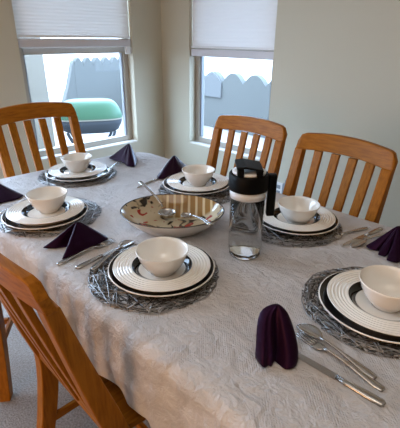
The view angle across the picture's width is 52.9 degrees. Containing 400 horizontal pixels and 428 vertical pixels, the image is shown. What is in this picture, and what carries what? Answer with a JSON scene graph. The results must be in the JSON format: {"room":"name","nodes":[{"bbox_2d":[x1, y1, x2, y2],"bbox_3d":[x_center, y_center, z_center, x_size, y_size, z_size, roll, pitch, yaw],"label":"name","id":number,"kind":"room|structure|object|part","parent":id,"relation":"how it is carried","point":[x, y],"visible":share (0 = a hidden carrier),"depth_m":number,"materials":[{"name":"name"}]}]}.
{"room":"dining room","nodes":[
{"label":"dining room","id":0,"kind":"room"},
{"bbox_2d":[0,303,150,427],"bbox_3d":[-0.186,1.364,0.426,5.650,0.120,6.140,-21,32,-40],"label":"floor","id":1,"kind":"structure","parent":0,"point":[20,411],"depth_m":1.65,"materials":[{"name":"grey carpet"}]},
{"bbox_2d":[0,301,12,401],"bbox_3d":[-1.026,0.232,1.607,0.454,0.989,0.596,-4,24,-9],"label":"dining chair","id":2,"kind":"object","parent":1,"relation":"on","point":[6,390],"visible":0.46,"depth_m":1.62,"materials":[{"name":"brown wood"}]},
{"bbox_2d":[0,102,85,177],"bbox_3d":[-0.681,-0.014,2.107,0.454,1.043,0.596,-21,32,-40],"label":"dining chair","id":3,"kind":"object","parent":1,"relation":"on","point":[9,115],"visible":0.32,"depth_m":2.11,"materials":[{"name":"brown wood"}]},
{"bbox_3d":[-0.951,0.029,2.107,0.042,0.960,0.164,-21,32,-40],"label":"leg","id":4,"kind":"part","parent":3,"relation":"part of","materials":[{"name":"brown wood"}]},
{"bbox_3d":[-0.863,-0.526,2.088,0.452,0.093,0.066,-21,32,-40],"label":"crest rail","id":5,"kind":"part","parent":3,"relation":"part of","materials":[{"name":"brown wood"}]},
{"bbox_3d":[-0.661,-0.084,2.371,0.042,0.960,0.164,-21,32,-40],"label":"leg","id":6,"kind":"part","parent":3,"relation":"part of","materials":[{"name":"brown wood"}]},
{"bbox_2d":[0,253,147,427],"bbox_3d":[-0.255,0.421,1.194,0.596,0.989,0.454,-21,32,-40],"label":"dining chair","id":7,"kind":"object","parent":1,"relation":"on","point":[59,355],"visible":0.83,"depth_m":0.86,"materials":[{"name":"brown wood"}]},
{"bbox_3d":[-0.439,0.082,0.841,0.066,0.088,0.452,-21,32,-40],"label":"crest rail","id":8,"kind":"part","parent":7,"relation":"part of","materials":[{"name":"brown wood"}]},
{"bbox_3d":[-0.525,0.447,1.227,0.164,0.910,0.042,-21,32,-40],"label":"leg","id":9,"kind":"part","parent":7,"relation":"part of","materials":[{"name":"brown wood"}]},
{"bbox_3d":[-0.352,0.474,1.112,0.026,0.045,0.380,-21,32,-40],"label":"rail","id":10,"kind":"part","parent":7,"relation":"part of","materials":[{"name":"brown wood"}]},
{"bbox_3d":[-0.238,0.565,0.962,0.164,0.910,0.042,-21,32,-40],"label":"leg","id":11,"kind":"part","parent":7,"relation":"part of","materials":[{"name":"brown wood"}]},
{"bbox_3d":[-0.193,0.446,1.272,0.420,0.030,0.454,-21,32,-40],"label":"seat","id":12,"kind":"part","parent":7,"relation":"part of","materials":[{"name":"brown wood"}]},
{"bbox_2d":[206,115,286,178],"bbox_3d":[0.068,0.034,2.081,0.596,0.989,0.454,-21,32,-40],"label":"dining chair","id":13,"kind":"object","parent":1,"relation":"on","point":[272,130],"visible":0.3,"depth_m":2.08,"materials":[{"name":"brown wood"}]},
{"bbox_3d":[0.049,-0.038,2.344,0.164,0.910,0.042,-21,32,-40],"label":"leg","id":14,"kind":"part","parent":13,"relation":"part of","materials":[{"name":"brown wood"}]},
{"bbox_3d":[0.260,-0.452,2.072,0.066,0.088,0.452,-21,32,-40],"label":"crest rail","id":15,"kind":"part","parent":13,"relation":"part of","materials":[{"name":"brown wood"}]},
{"bbox_3d":[0.337,0.080,2.080,0.164,0.910,0.042,-21,32,-40],"label":"leg","id":16,"kind":"part","parent":13,"relation":"part of","materials":[{"name":"brown wood"}]},
{"bbox_2d":[282,133,397,223],"bbox_3d":[0.395,0.206,1.697,0.596,0.989,0.454,-18,30,-36],"label":"dining chair","id":17,"kind":"object","parent":1,"relation":"on","point":[373,154],"visible":0.41,"depth_m":1.68,"materials":[{"name":"brown wood"}]},
{"bbox_3d":[0.401,0.134,1.960,0.164,0.910,0.042,-18,30,-36],"label":"leg","id":18,"kind":"part","parent":17,"relation":"part of","materials":[{"name":"brown wood"}]},
{"bbox_3d":[0.603,-0.273,1.672,0.066,0.088,0.452,-18,30,-36],"label":"crest rail","id":19,"kind":"part","parent":17,"relation":"part of","materials":[{"name":"brown wood"}]},
{"bbox_3d":[0.662,0.262,1.674,0.164,0.910,0.042,-18,30,-36],"label":"leg","id":20,"kind":"part","parent":17,"relation":"part of","materials":[{"name":"brown wood"}]},
{"bbox_3d":[-0.046,0.374,1.609,0.968,0.744,1.900,-21,32,-40],"label":"dining table","id":21,"kind":"object","parent":1,"relation":"on","visible":0},
{"bbox_2d":[0,152,399,427],"bbox_3d":[-0.044,0.133,1.500,1.087,0.227,2.011,-21,32,-40],"label":"tablecloth","id":22,"kind":"object","parent":21,"relation":"on","point":[195,365],"visible":0.44,"depth_m":0.96,"materials":[{"name":"white fabric"}]},
{"bbox_2d":[0,184,22,202],"bbox_3d":[-0.834,-0.094,1.642,0.173,0.058,0.162,-21,32,-40],"label":"napkin","id":23,"kind":"object","parent":22,"relation":"on","point":[7,194],"visible":1,"depth_m":1.64,"materials":[{"name":"purple fabric"}]},
{"bbox_2d":[0,197,101,237],"bbox_3d":[-0.556,0.003,1.495,0.369,0.006,0.372,0,24,0],"label":"placemat","id":24,"kind":"object","parent":22,"relation":"on","point":[55,230],"visible":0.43,"depth_m":1.39,"materials":[{"name":"grey metal"}]},
{"bbox_2d":[1,202,87,229],"bbox_3d":[-0.563,-0.001,1.472,0.298,0.020,0.298,0,24,0],"label":"dinner plate","id":25,"kind":"object","parent":24,"relation":"on","point":[5,220],"visible":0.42,"depth_m":1.39,"materials":[{"name":"white"}]},
{"bbox_2d":[6,196,84,224],"bbox_3d":[-0.563,-0.011,1.475,0.271,0.023,0.271,0,24,0],"label":"plate","id":26,"kind":"object","parent":25,"relation":"on","point":[23,212],"visible":0.75,"depth_m":1.45,"materials":[{"name":"white ceramic"}]},
{"bbox_2d":[25,186,66,213],"bbox_3d":[-0.561,-0.046,1.483,0.145,0.068,0.145,0,24,0],"label":"bowl","id":27,"kind":"object","parent":26,"relation":"on","point":[47,199],"visible":1,"depth_m":1.47,"materials":[{"name":"white ceramic"}]},
{"bbox_2d":[43,222,107,258],"bbox_3d":[-0.394,0.062,1.276,0.186,0.074,0.131,-21,32,-40],"label":"napkin","id":28,"kind":"object","parent":22,"relation":"on","point":[78,237],"visible":1,"depth_m":1.26,"materials":[{"name":"purple fabric"}]},
{"bbox_2d":[37,166,116,187],"bbox_3d":[-0.587,-0.190,1.934,0.372,0.006,0.369,-11,26,-25],"label":"placemat","id":29,"kind":"object","parent":22,"relation":"on","point":[48,181],"visible":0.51,"depth_m":1.83,"materials":[{"name":"grey metal"}]},
{"bbox_2d":[45,165,109,181],"bbox_3d":[-0.581,-0.198,1.919,0.298,0.020,0.298,-11,26,-25],"label":"dinner plate","id":30,"kind":"object","parent":29,"relation":"on","point":[107,170],"visible":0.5,"depth_m":1.85,"materials":[{"name":"white"}]},
{"bbox_2d":[48,161,106,177],"bbox_3d":[-0.583,-0.207,1.921,0.271,0.023,0.271,-11,26,-25],"label":"plate","id":31,"kind":"object","parent":30,"relation":"on","point":[59,170],"visible":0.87,"depth_m":1.90,"materials":[{"name":"white ceramic"}]},
{"bbox_2d":[60,153,91,172],"bbox_3d":[-0.589,-0.242,1.929,0.145,0.068,0.145,-11,26,-25],"label":"bowl","id":32,"kind":"object","parent":31,"relation":"on","point":[74,162],"visible":1,"depth_m":1.91,"materials":[{"name":"white ceramic"}]},
{"bbox_2d":[56,238,115,264],"bbox_3d":[-0.349,0.113,1.241,0.025,0.012,0.205,20,30,37],"label":"fork","id":33,"kind":"object","parent":22,"relation":"on","point":[105,243],"visible":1,"depth_m":1.23,"materials":[{"name":"silver metal"}]},
{"bbox_3d":[-0.372,0.123,1.217,0.019,0.012,0.136,20,30,37],"label":"handle","id":34,"kind":"part","parent":33,"relation":"part of","materials":[{"name":"silver metal"}]},
{"bbox_2d":[75,246,118,268],"bbox_3d":[-0.286,0.120,1.232,0.020,0.006,0.222,18,29,35],"label":"knife","id":35,"kind":"object","parent":22,"relation":"on","point":[94,259],"visible":0.84,"depth_m":1.19,"materials":[{"name":"silver metal"}]},
{"bbox_3d":[-0.326,0.140,1.187,0.020,0.006,0.095,18,29,35],"label":"handle","id":36,"kind":"part","parent":35,"relation":"part of","materials":[{"name":"silver metal"}]},
{"bbox_3d":[-0.257,0.107,1.266,0.016,0.002,0.128,18,29,35],"label":"blade","id":37,"kind":"part","parent":35,"relation":"part of","materials":[{"name":"silver metal"}]},
{"bbox_2d":[109,144,137,166],"bbox_3d":[-0.387,-0.324,2.143,0.132,0.083,0.248,-21,32,-40],"label":"napkin","id":38,"kind":"object","parent":22,"relation":"on","point":[126,154],"visible":1,"depth_m":2.13,"materials":[{"name":"purple fabric"}]},
{"bbox_2d":[137,178,157,187],"bbox_3d":[-0.221,-0.155,1.859,0.020,0.006,0.222,14,27,28],"label":"knife","id":39,"kind":"object","parent":22,"relation":"on","point":[150,181],"visible":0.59,"depth_m":1.84,"materials":[{"name":"silver metal"}]},
{"bbox_2d":[88,244,218,313],"bbox_3d":[-0.129,0.165,1.135,0.369,0.006,0.372,-21,32,-40],"label":"placemat","id":40,"kind":"object","parent":22,"relation":"on","point":[172,300],"visible":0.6,"depth_m":1.03,"materials":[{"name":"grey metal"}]},
{"bbox_2d":[91,240,134,269],"bbox_3d":[-0.261,0.117,1.219,0.038,0.013,0.199,12,26,24],"label":"spoon","id":41,"kind":"object","parent":40,"relation":"on","point":[124,243],"visible":1,"depth_m":1.21,"materials":[{"name":"silver metal"}]},
{"bbox_3d":[-0.275,0.129,1.193,0.019,0.012,0.136,12,26,25],"label":"handle","id":42,"kind":"part","parent":41,"relation":"part of","materials":[{"name":"silver metal"}]},
{"bbox_2d":[119,240,134,247],"bbox_3d":[-0.231,0.093,1.273,0.038,0.012,0.066,12,26,25],"label":"spoon bowl","id":43,"kind":"object","parent":41,"relation":"on","point":[124,243],"depth_m":1.27,"materials":[{"name":"silver metal"}]},
{"bbox_2d":[108,243,214,296],"bbox_3d":[-0.107,0.152,1.133,0.298,0.020,0.298,-21,32,-40],"label":"dinner plate","id":44,"kind":"object","parent":40,"relation":"on","point":[208,276],"visible":0.27,"depth_m":1.04,"materials":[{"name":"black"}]},
{"bbox_2d":[113,244,210,291],"bbox_3d":[-0.106,0.147,1.124,0.271,0.023,0.271,-21,32,-40],"label":"plate","id":45,"kind":"object","parent":44,"relation":"on","point":[127,268],"visible":0.69,"depth_m":1.08,"materials":[{"name":"white ceramic"}]},
{"bbox_2d":[135,237,188,276],"bbox_3d":[-0.103,0.125,1.102,0.145,0.068,0.145,-21,32,-40],"label":"bowl","id":46,"kind":"object","parent":45,"relation":"on","point":[160,256],"visible":1,"depth_m":1.13,"materials":[{"name":"white ceramic"}]},
{"bbox_2d":[157,155,185,178],"bbox_3d":[-0.149,-0.240,1.970,0.096,0.074,0.242,16,28,32],"label":"napkin","id":47,"kind":"object","parent":22,"relation":"on","point":[174,165],"visible":0.96,"depth_m":1.95,"materials":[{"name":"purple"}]},
{"bbox_2d":[120,194,224,237],"bbox_3d":[-0.096,0.013,1.408,0.361,0.066,0.301,1,24,0],"label":"serving dish","id":48,"kind":"object","parent":22,"relation":"on","point":[141,213],"visible":0.94,"depth_m":1.45,"materials":[{"name":"white ceramic"}]},
{"bbox_2d":[138,181,175,216],"bbox_3d":[-0.159,-0.056,1.467,0.065,0.096,0.180,-21,32,-40],"label":"ladle","id":49,"kind":"object","parent":48,"relation":"in","point":[166,212],"visible":1,"depth_m":1.46,"materials":[{"name":"silver metal"}]},
{"bbox_3d":[-0.180,-0.074,1.475,0.018,0.068,0.128,-21,32,-40],"label":"handle","id":50,"kind":"part","parent":49,"relation":"part of","materials":[{"name":"silver metal"}]},
{"bbox_2d":[158,208,175,216],"bbox_3d":[-0.118,-0.002,1.446,0.065,0.015,0.065,-21,32,-40],"label":"bowl","id":51,"kind":"object","parent":49,"relation":"on","point":[166,212],"depth_m":1.46,"materials":[{"name":"silver metal"}]},
{"bbox_3d":[-0.096,0.014,1.409,0.360,0.064,0.300,1,24,0],"label":"dish","id":52,"kind":"part","parent":48,"relation":"part of","materials":[{"name":"white ceramic"}]},
{"bbox_2d":[181,212,212,225],"bbox_3d":[-0.007,0.016,1.348,0.039,0.058,0.218,-12,27,-26],"label":"serving spoon","id":53,"kind":"object","parent":48,"relation":"in","point":[184,215],"visible":1,"depth_m":1.33,"materials":[{"name":"silver metal"}]},
{"bbox_2d":[181,212,190,217],"bbox_3d":[-0.050,0.006,1.429,0.039,0.010,0.039,-21,32,-40],"label":"ladle bowl","id":54,"kind":"object","parent":53,"relation":"on","point":[185,215],"depth_m":1.44,"materials":[{"name":"silver metal"}]},
{"bbox_3d":[-0.001,0.018,1.316,0.017,0.038,0.159,-11,26,-24],"label":"handle","id":55,"kind":"part","parent":53,"relation":"part of","materials":[{"name":"silver metal"}]},
{"bbox_2d":[158,184,230,203],"bbox_3d":[0.001,-0.108,1.760,0.372,0.006,0.369,17,28,32],"label":"placemat","id":56,"kind":"object","parent":22,"relation":"on","point":[161,190],"visible":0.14,"depth_m":1.70,"materials":[{"name":"grey metal"}]},
{"bbox_2d":[163,175,228,194],"bbox_3d":[-0.015,-0.133,1.784,0.298,0.020,0.298,17,28,32],"label":"dinner plate","id":57,"kind":"object","parent":56,"relation":"on","point":[165,183],"visible":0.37,"depth_m":1.70,"materials":[{"name":"white"}]},
{"bbox_2d":[167,172,227,191],"bbox_3d":[-0.011,-0.138,1.778,0.271,0.023,0.271,17,28,32],"label":"plate","id":58,"kind":"object","parent":57,"relation":"on","point":[178,181],"visible":0.76,"depth_m":1.75,"materials":[{"name":"white ceramic"}]},
{"bbox_2d":[182,164,214,186],"bbox_3d":[-0.007,-0.164,1.763,0.145,0.068,0.145,17,28,33],"label":"bowl","id":59,"kind":"object","parent":58,"relation":"on","point":[198,175],"visible":1,"depth_m":1.74,"materials":[{"name":"white ceramic"}]},
{"bbox_2d":[228,158,277,259],"bbox_3d":[0.151,-0.014,1.189,0.138,0.293,0.114,1,24,0],"label":"water pitcher","id":60,"kind":"object","parent":22,"relation":"on","point":[249,183],"visible":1,"depth_m":1.15,"materials":[{"name":"clear glass"}]},
{"bbox_3d":[0.139,0.015,1.202,0.103,0.212,0.103,1,24,0],"label":"glass","id":61,"kind":"part","parent":60,"relation":"part of","materials":[{"name":"clear glass"}]},
{"bbox_3d":[0.140,-0.122,1.142,0.097,0.011,0.097,1,24,0],"label":"lid","id":62,"kind":"part","parent":60,"relation":"part of","materials":[{"name":"white plastic"}]},
{"bbox_3d":[0.204,-0.056,1.171,0.031,0.128,0.025,1,24,0],"label":"handle","id":63,"kind":"part","parent":60,"relation":"part of","materials":[{"name":"black plastic"}]},
{"bbox_2d":[255,304,298,369],"bbox_3d":[0.159,0.251,0.828,0.088,0.099,0.092,2,24,3],"label":"napkin","id":64,"kind":"object","parent":22,"relation":"on","point":[276,340],"visible":1,"depth_m":0.82,"materials":[{"name":"purple fabric"}]},
{"bbox_2d":[261,223,342,247],"bbox_3d":[0.320,0.032,1.448,0.369,0.006,0.372,4,24,8],"label":"placemat","id":65,"kind":"object","parent":22,"relation":"on","point":[301,243],"visible":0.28,"depth_m":1.33,"materials":[{"name":"grey metal"}]},
{"bbox_2d":[263,204,338,234],"bbox_3d":[0.345,0.016,1.452,0.298,0.020,0.298,4,24,8],"label":"dinner plate","id":66,"kind":"object","parent":65,"relation":"on","point":[336,223],"visible":0.17,"depth_m":1.35,"materials":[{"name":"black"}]},
{"bbox_2d":[263,201,335,231],"bbox_3d":[0.344,0.011,1.444,0.271,0.023,0.271,4,24,8],"label":"plate","id":67,"kind":"object","parent":66,"relation":"on","point":[323,219],"visible":0.52,"depth_m":1.39,"materials":[{"name":"white ceramic"}]},
{"bbox_2d":[278,196,319,224],"bbox_3d":[0.344,-0.007,1.412,0.145,0.068,0.145,4,24,8],"label":"bowl","id":68,"kind":"object","parent":67,"relation":"on","point":[299,210],"visible":0.98,"depth_m":1.42,"materials":[{"name":"white ceramic"}]},
{"bbox_2d":[296,324,376,378],"bbox_3d":[0.286,0.285,0.860,0.038,0.013,0.199,-16,29,-34],"label":"spoon","id":69,"kind":"object","parent":22,"relation":"on","point":[311,330],"visible":1,"depth_m":0.86,"materials":[{"name":"silver metal"}]},
{"bbox_2d":[296,324,322,338],"bbox_3d":[0.246,0.264,0.908,0.038,0.012,0.066,-16,29,-34],"label":"spoon bowl","id":70,"kind":"object","parent":69,"relation":"on","point":[311,330],"depth_m":0.91,"materials":[{"name":"silver metal"}]},
{"bbox_3d":[0.305,0.296,0.837,0.019,0.012,0.136,-16,29,-34],"label":"handle","id":71,"kind":"part","parent":69,"relation":"part of","materials":[{"name":"silver metal"}]},
{"bbox_2d":[296,330,384,391],"bbox_3d":[0.285,0.298,0.833,0.025,0.012,0.205,-18,30,-35],"label":"fork","id":72,"kind":"object","parent":22,"relation":"on","point":[317,345],"visible":0.98,"depth_m":0.82,"materials":[{"name":"silver metal"}]},
{"bbox_3d":[0.307,0.308,0.809,0.019,0.012,0.136,-18,30,-35],"label":"handle","id":73,"kind":"part","parent":72,"relation":"part of","materials":[{"name":"silver metal"}]},
{"bbox_2d":[298,352,385,406],"bbox_3d":[0.256,0.315,0.800,0.222,0.006,0.020,21,31,39],"label":"knife","id":74,"kind":"object","parent":22,"relation":"on","point":[364,393],"visible":0.86,"depth_m":0.77,"materials":[{"name":"silver metal"}]},
{"bbox_3d":[0.222,0.303,0.830,0.128,0.002,0.016,21,31,39],"label":"blade","id":75,"kind":"part","parent":74,"relation":"part of","materials":[{"name":"silver metal"}]},
{"bbox_3d":[0.302,0.333,0.760,0.095,0.006,0.020,21,31,39],"label":"handle","id":76,"kind":"part","parent":74,"relation":"part of","materials":[{"name":"silver metal"}]},
{"bbox_2d":[324,227,367,240],"bbox_3d":[0.503,0.064,1.370,0.205,0.012,0.025,-13,27,-29],"label":"fork","id":77,"kind":"object","parent":22,"relation":"on","point":[338,236],"visible":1,"depth_m":1.35,"materials":[{"name":"silver metal"}]},
{"bbox_3d":[0.533,0.057,1.387,0.136,0.012,0.019,-13,27,-29],"label":"handle","id":78,"kind":"part","parent":77,"relation":"part of","materials":[{"name":"silver metal"}]},
{"bbox_2d":[301,267,399,358],"bbox_3d":[0.441,0.229,1.002,0.372,0.006,0.369,-7,25,-16],"label":"placemat","id":79,"kind":"object","parent":22,"relation":"on","point":[343,334],"visible":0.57,"depth_m":0.93,"materials":[{"name":"grey metal"}]},
{"bbox_2d":[318,269,399,343],"bbox_3d":[0.443,0.222,0.985,0.298,0.020,0.298,-7,25,-16],"label":"dinner plate","id":80,"kind":"object","parent":79,"relation":"on","point":[322,292],"visible":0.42,"depth_m":0.92,"materials":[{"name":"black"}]},
{"bbox_2d":[327,269,399,335],"bbox_3d":[0.449,0.216,0.981,0.281,0.023,0.281,-7,25,-16],"label":"plate","id":81,"kind":"object","parent":80,"relation":"on","point":[345,292],"visible":0.69,"depth_m":0.96,"materials":[{"name":"white ceramic"}]},
{"bbox_2d":[359,265,399,312],"bbox_3d":[0.454,0.189,0.969,0.145,0.068,0.145,-7,25,-16],"label":"bowl","id":82,"kind":"object","parent":81,"relation":"on","point":[380,284],"visible":1,"depth_m":1.00,"materials":[{"name":"white ceramic"}]},
{"bbox_2d":[342,227,382,245],"bbox_3d":[0.548,0.075,1.353,0.222,0.006,0.020,-16,29,-33],"label":"knife","id":83,"kind":"object","parent":22,"relation":"on","point":[378,229],"visible":0.97,"depth_m":1.37,"materials":[{"name":"silver metal"}]},
{"bbox_3d":[0.510,0.087,1.328,0.128,0.002,0.016,-16,29,-33],"label":"blade","id":84,"kind":"part","parent":83,"relation":"part of","materials":[{"name":"silver metal"}]},
{"bbox_3d":[0.599,0.060,1.388,0.095,0.006,0.020,-16,29,-33],"label":"handle","id":85,"kind":"part","parent":83,"relation":"part of","materials":[{"name":"silver metal"}]},
{"bbox_2d":[350,232,386,247],"bbox_3d":[0.568,0.080,1.334,0.199,0.013,0.038,-14,28,-30],"label":"spoon","id":86,"kind":"object","parent":22,"relation":"on","point":[358,241],"visible":0.9,"depth_m":1.31,"materials":[{"name":"silver metal"}]},
{"bbox_2d":[350,238,366,247],"bbox_3d":[0.512,0.094,1.301,0.066,0.012,0.038,-14,28,-30],"label":"spoon bowl","id":87,"kind":"object","parent":86,"relation":"on","point":[358,241],"depth_m":1.30,"materials":[{"name":"silver metal"}]},
{"bbox_3d":[0.595,0.074,1.350,0.136,0.012,0.019,-14,28,-30],"label":"handle","id":88,"kind":"part","parent":86,"relation":"part of","materials":[{"name":"silver metal"}]},
{"bbox_2d":[366,226,399,262],"bbox_3d":[0.628,0.080,1.260,0.184,0.074,0.120,-11,26,-24],"label":"napkin","id":89,"kind":"object","parent":22,"relation":"on","point":[388,244],"visible":1,"depth_m":1.24,"materials":[{"name":"purple fabric"}]},
{"bbox_2d":[0,0,164,178],"bbox_3d":[-2.280,-0.751,1.815,5.650,2.600,0.160,-21,32,-40],"label":"wall","id":90,"kind":"structure","parent":0,"point":[144,16],"depth_m":3.34,"materials":[{"name":"beige paint"}]},
{"bbox_2d":[11,0,130,47],"bbox_3d":[-0.904,-1.596,2.863,0.918,0.752,0.050,-21,32,-40],"label":"cellular shade","id":91,"kind":"object","parent":90,"relation":"attached to","point":[46,20],"visible":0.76,"depth_m":2.91,"materials":[{"name":"white fabric"}]},
{"bbox_3d":[-0.902,-1.276,2.999,0.918,0.058,0.033,-21,32,-40],"label":"rail","id":92,"kind":"part","parent":91,"relation":"part of","materials":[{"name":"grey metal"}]},
{"bbox_2d":[17,37,136,160],"bbox_3d":[-0.929,-1.249,3.040,0.930,1.550,0.128,-21,32,-40],"label":"window","id":93,"kind":"structure","parent":90,"relation":"in","point":[127,137],"depth_m":3.30,"materials":[{"name":"beige plastic"}]},
{"bbox_3d":[-0.953,-0.911,3.210,0.830,0.685,0.030,-21,32,-40],"label":"sash frame","id":94,"kind":"part","parent":93,"relation":"part of","materials":[{"name":"grey plastic"}]},
{"bbox_3d":[-0.915,-0.536,3.329,0.930,0.012,0.068,-21,32,-40],"label":"sill","id":95,"kind":"part","parent":93,"relation":"part of","materials":[{"name":"white paint"}]},
{"bbox_2d":[125,46,131,53],"bbox_3d":[-0.586,-1.345,3.298,0.059,0.060,0.024,-21,32,-40],"label":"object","id":96,"kind":"structure","parent":93,"relation":"attached to","point":[127,48],"depth_m":3.28,"materials":[{"name":"white plastic"}]},
{"bbox_2d":[43,38,272,90],"bbox_3d":[-2.222,-0.608,2.175,24.000,2.350,18.300,-21,32,-40],"label":"sky","id":97,"kind":"structure","parent":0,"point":[56,65],"depth_m":13.35,"materials":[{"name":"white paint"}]},
{"bbox_2d":[160,0,399,227],"bbox_3d":[1.774,-0.643,1.656,0.160,2.600,5.820,-21,32,-40],"label":"wall","id":98,"kind":"structure","parent":0,"point":[336,70],"depth_m":2.56,"materials":[{"name":"beige paint"}]},
{"bbox_2d":[190,48,272,160],"bbox_3d":[0.255,-1.240,3.045,0.128,1.550,0.835,-21,32,-40],"label":"window","id":99,"kind":"structure","parent":98,"relation":"in","point":[200,139],"depth_m":3.41,"materials":[{"name":"beige plastic"}]},
{"bbox_3d":[0.227,-0.527,3.334,0.068,0.012,0.835,-21,32,-40],"label":"sill","id":100,"kind":"part","parent":99,"relation":"part of","materials":[{"name":"white paint"}]},
{"bbox_3d":[0.272,-0.902,3.215,0.030,0.685,0.735,-21,32,-40],"label":"sash frame","id":101,"kind":"part","parent":99,"relation":"part of","materials":[{"name":"grey plastic"}]},
{"bbox_2d":[191,0,277,59],"bbox_3d":[0.237,-1.557,2.881,0.050,0.818,0.825,-21,32,-40],"label":"cellular shade","id":102,"kind":"object","parent":98,"relation":"attached to","point":[244,25],"visible":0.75,"depth_m":2.94,"materials":[{"name":"white fabric"}]},
{"bbox_3d":[0.229,-1.206,3.030,0.033,0.056,0.825,-21,32,-40],"label":"rail","id":103,"kind":"part","parent":102,"relation":"part of","materials":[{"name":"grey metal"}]},
{"bbox_2d":[276,182,282,193],"bbox_3d":[0.590,-0.184,3.021,0.008,0.116,0.072,-21,32,-40],"label":"wall outlet","id":104,"kind":"object","parent":98,"relation":"attached to","point":[279,184],"visible":0.45,"depth_m":3.01,"materials":[{"name":"white plastic"}]},
{"label":"outside","id":105,"kind":"structure","parent":0,"visible":0},
{"bbox_2d":[48,90,264,148],"bbox_3d":[-0.718,1.162,1.285,24.000,0.150,26.000,-21,32,-40],"label":"ground","id":106,"kind":"structure","parent":105,"point":[54,96],"depth_m":6.79,"materials":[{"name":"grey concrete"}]},
{"bbox_2d":[20,37,54,148],"bbox_3d":[-1.872,-1.690,3.961,0.482,2.900,0.350,-21,32,-40],"label":"patio column","id":107,"kind":"structure","parent":106,"relation":"on","point":[35,67],"depth_m":4.10,"materials":[{"name":"grey paint"}]},
{"bbox_2d":[61,98,122,142],"bbox_3d":[-1.246,-0.880,4.659,0.718,0.866,0.445,-6,24,-14],"label":"barbecue grill","id":108,"kind":"object","parent":106,"relation":"on","point":[95,115],"visible":0.58,"depth_m":4.40,"materials":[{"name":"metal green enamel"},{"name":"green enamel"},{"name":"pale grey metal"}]},
{"bbox_3d":[-1.209,-0.669,4.579,0.545,0.545,0.034,-6,24,-14],"label":"leg","id":109,"kind":"part","parent":108,"relation":"part of","materials":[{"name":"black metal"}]},
{"bbox_3d":[-1.243,-1.188,4.523,0.710,0.192,0.440,-6,24,-14],"label":"grill lid","id":110,"kind":"part","parent":108,"relation":"part of","materials":[{"name":"green ceramic"}]},
{"bbox_3d":[-1.244,-1.099,4.562,0.718,0.014,0.445,-6,24,-14],"label":"rim trim","id":111,"kind":"part","parent":108,"relation":"part of","materials":[{"name":"grey paint"}]},
{"bbox_2d":[62,119,121,133],"bbox_3d":[-1.244,-1.025,4.595,0.710,0.156,0.440,-6,24,-14],"label":"tub","id":112,"kind":"object","parent":108,"relation":"in","point":[87,126],"depth_m":4.42,"materials":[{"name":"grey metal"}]},
{"bbox_2d":[62,56,122,115],"bbox_3d":[-1.888,-2.521,8.029,2.085,1.152,0.124,-21,32,-40],"label":"wall","id":113,"kind":"structure","parent":106,"relation":"on","point":[86,78],"depth_m":7.74,"materials":[{"name":"grey paint"}]},
{"bbox_2d":[204,71,270,137],"bbox_3d":[1.507,-1.549,6.117,0.120,0.970,7.700,-21,32,-40],"label":"wall","id":114,"kind":"structure","parent":106,"relation":"on","point":[250,97],"depth_m":6.76,"materials":[{"name":"grey"}]},
{"bbox_2d":[204,72,221,97],"bbox_3d":[0.209,-2.289,7.106,0.028,0.410,0.462,-21,32,-40],"label":"stone panel","id":115,"kind":"object","parent":114,"relation":"attached to","point":[212,82],"visible":0.9,"depth_m":7.07,"materials":[{"name":"grey stone"}]}
]}

